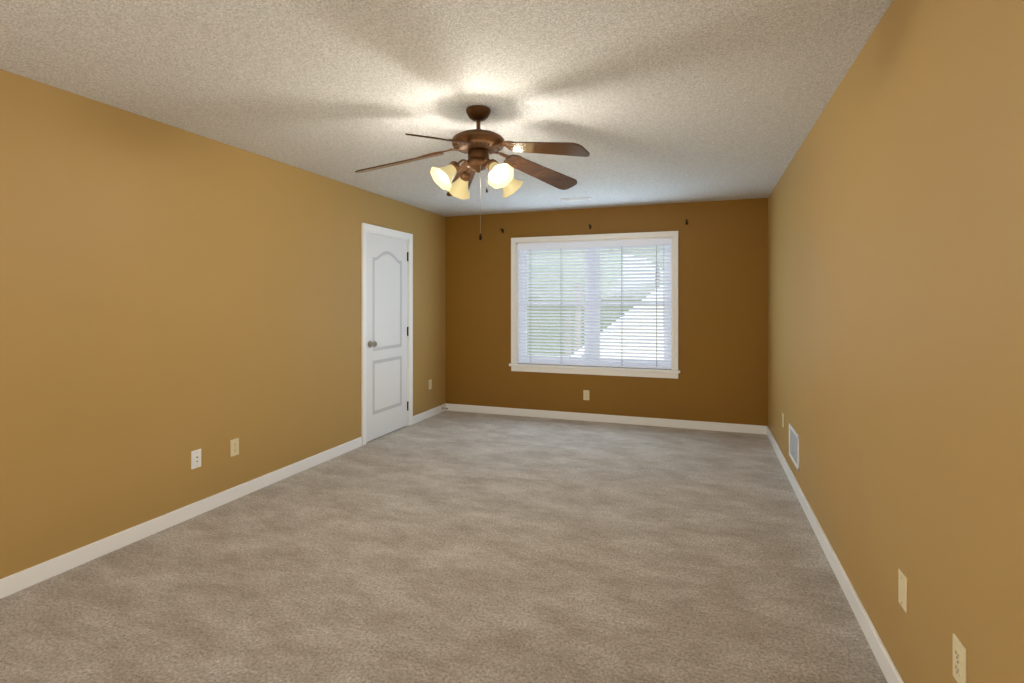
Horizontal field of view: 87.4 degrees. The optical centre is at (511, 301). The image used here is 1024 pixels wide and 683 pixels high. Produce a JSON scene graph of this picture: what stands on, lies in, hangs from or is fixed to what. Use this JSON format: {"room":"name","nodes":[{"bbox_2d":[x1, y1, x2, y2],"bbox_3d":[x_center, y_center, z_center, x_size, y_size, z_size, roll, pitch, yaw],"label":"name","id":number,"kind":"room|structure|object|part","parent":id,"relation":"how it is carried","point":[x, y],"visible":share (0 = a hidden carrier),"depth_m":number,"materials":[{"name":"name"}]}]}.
{"room":"empty bedroom","nodes":[
{"label":"empty bedroom","id":0,"kind":"room"},
{"bbox_2d":[0,69,445,578],"bbox_3d":[-2.055,0.170,3.655,0.220,2.490,6.973,0,0,20],"label":"wall","id":1,"kind":"structure","parent":0,"point":[172,298],"depth_m":3.19,"materials":[{"name":"paint"}]},
{"bbox_2d":[0,437,361,598],"bbox_3d":[-2.243,1.321,2.778,0.015,0.088,4.875,0,0,20],"label":"baseboard","id":2,"kind":"structure","parent":1,"relation":"attached to","point":[50,569],"depth_m":3.13,"materials":[{"name":"white wood"}]},
{"bbox_2d":[191,449,200,468],"bbox_3d":[-2.013,1.003,3.421,0.016,0.115,0.070,0,0,20],"label":"jack","id":3,"kind":"object","parent":1,"relation":"attached to","point":[195,458],"visible":1,"depth_m":3.41,"materials":[{"name":"white plastic"}]},
{"bbox_2d":[230,438,238,456],"bbox_3d":[-1.917,1.005,3.703,0.009,0.115,0.070,0,0,20],"label":"duplex electrical outlet","id":4,"kind":"object","parent":1,"relation":"attached to","point":[234,447],"visible":1,"depth_m":3.70,"materials":[{"name":"beige plastic"}]},
{"bbox_2d":[361,223,447,445],"bbox_3d":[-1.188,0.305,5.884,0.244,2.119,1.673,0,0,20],"label":"door","id":5,"kind":"structure","parent":1,"relation":"attached to","point":[386,330],"depth_m":5.48,"materials":[{"name":"white wood"}]},
{"bbox_3d":[-1.342,0.305,5.544,0.181,2.119,0.928,0,0,20],"label":"jamb trim","id":6,"kind":"part","parent":5,"relation":"part of","materials":[{"name":"white wood"}]},
{"bbox_2d":[413,403,447,423],"bbox_3d":[-0.976,1.321,6.345,0.015,0.088,0.815,0,0,20],"label":"baseboard","id":7,"kind":"structure","parent":1,"relation":"attached to","point":[429,413],"depth_m":6.33,"materials":[{"name":"white wood"}]},
{"bbox_2d":[0,410,887,682],"bbox_3d":[-0.213,1.415,3.001,4.010,0.100,6.973,0,0,20],"label":"floor","id":8,"kind":"structure","parent":0,"point":[446,546],"depth_m":2.63,"materials":[{"name":"beige carpet"}]},
{"bbox_2d":[0,0,892,216],"bbox_3d":[-0.213,-1.125,3.001,4.010,0.100,6.973,0,0,20],"label":"ceiling","id":9,"kind":"structure","parent":0,"point":[646,102],"depth_m":2.58,"materials":[{"name":"white paint"}]},
{"bbox_2d":[355,105,589,239],"bbox_3d":[-0.207,-0.706,2.943,1.330,0.738,1.272,0,0,20],"label":"ceiling fan","id":10,"kind":"object","parent":9,"relation":"hanging from","point":[478,145],"visible":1,"depth_m":2.93,"materials":[{"name":"brown wood"}]},
{"bbox_3d":[-0.188,-0.898,2.991,0.292,0.353,0.292,0,0,20],"label":"motor","id":11,"kind":"part","parent":10,"relation":"part of","materials":[{"name":"brown metal"}]},
{"bbox_2d":[561,197,591,200],"bbox_3d":[0.671,-1.071,5.580,0.300,0.009,0.125,0,0,20],"label":"ceiling vent","id":12,"kind":"object","parent":9,"relation":"in","point":[576,199],"visible":1,"depth_m":5.57,"materials":[{"name":"white plastic"}]},
{"bbox_2d":[446,198,767,425],"bbox_3d":[0.927,0.145,6.211,3.690,2.440,0.160,0,0,20],"label":"wall","id":13,"kind":"structure","parent":0,"point":[723,309],"depth_m":5.90,"materials":[{"name":"paint"}]},
{"bbox_2d":[583,390,588,399],"bbox_3d":[0.853,1.070,6.148,0.070,0.115,0.009,0,0,20],"label":"duplex electrical outlet","id":14,"kind":"object","parent":13,"relation":"attached to","point":[585,394],"visible":1,"depth_m":6.15,"materials":[{"name":"beige plastic"}]},
{"bbox_2d":[500,219,687,378],"bbox_3d":[0.900,-0.029,6.172,2.143,1.721,0.242,0,0,20],"label":"window","id":15,"kind":"structure","parent":13,"relation":"in","point":[594,246],"depth_m":6.15,"materials":[{"name":"white plastic"}]},
{"bbox_2d":[448,404,763,433],"bbox_3d":[0.883,1.321,6.133,3.660,0.088,0.015,0,0,20],"label":"baseboard","id":16,"kind":"structure","parent":13,"relation":"attached to","point":[701,425],"depth_m":6.03,"materials":[{"name":"white wood"}]},
{"bbox_2d":[768,0,1023,682],"bbox_3d":[1.601,0.145,2.357,0.160,2.440,6.973,0,0,20],"label":"wall","id":17,"kind":"structure","parent":0,"point":[896,297],"depth_m":1.69,"materials":[{"name":"paint"}]},
{"bbox_2d":[789,423,798,470],"bbox_3d":[2.074,1.060,3.943,0.010,0.245,0.430,0,0,20],"label":"air vent","id":18,"kind":"object","parent":17,"relation":"in","point":[794,445],"visible":1,"depth_m":3.93,"materials":[{"name":"white plastic"}]},
{"bbox_2d":[764,426,903,682],"bbox_3d":[1.519,1.321,2.386,0.015,0.088,6.653,0,0,20],"label":"baseboard","id":19,"kind":"structure","parent":17,"relation":"attached to","point":[883,658],"depth_m":2.48,"materials":[{"name":"white wood"}]},
{"bbox_2d":[898,569,906,612],"bbox_3d":[1.316,0.971,1.804,0.008,0.115,0.070,0,0,20],"label":"outlet","id":20,"kind":"object","parent":17,"relation":"attached to","point":[902,589],"visible":0.98,"depth_m":1.80,"materials":[{"name":"beige plastic"}]},
{"bbox_2d":[953,633,966,682],"bbox_3d":[1.174,0.947,1.407,0.009,0.115,0.070,0,0,20],"label":"electrical outlet","id":21,"kind":"object","parent":17,"relation":"attached to","point":[959,662],"visible":1,"depth_m":1.40,"materials":[{"name":"beige plastic"}]},
{"label":"outside","id":22,"kind":"structure","parent":0,"visible":0},
{"bbox_2d":[527,255,663,356],"bbox_3d":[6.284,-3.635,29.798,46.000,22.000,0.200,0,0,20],"label":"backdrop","id":23,"kind":"structure","parent":22,"point":[581,313],"depth_m":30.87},
{"bbox_3d":[2.302,4.465,18.584,46.000,0.200,23.600,0,0,20],"label":"lawn","id":24,"kind":"structure","parent":22,"visible":0},
{"bbox_2d":[528,248,663,356],"bbox_3d":[0.528,-0.446,20.224,13.124,9.628,13.552,0,0,20],"label":"trees","id":25,"kind":"object","parent":24,"relation":"on","point":[578,283],"depth_m":17.75,"materials":[{"name":"green plant"}]},
{"bbox_2d":[571,286,663,359],"bbox_3d":[7.055,1.055,15.535,8.900,6.620,8.600,0,0,20],"label":"house","id":26,"kind":"structure","parent":24,"relation":"on","point":[634,334],"depth_m":12.70,"materials":[{"name":"grey"}]}
]}

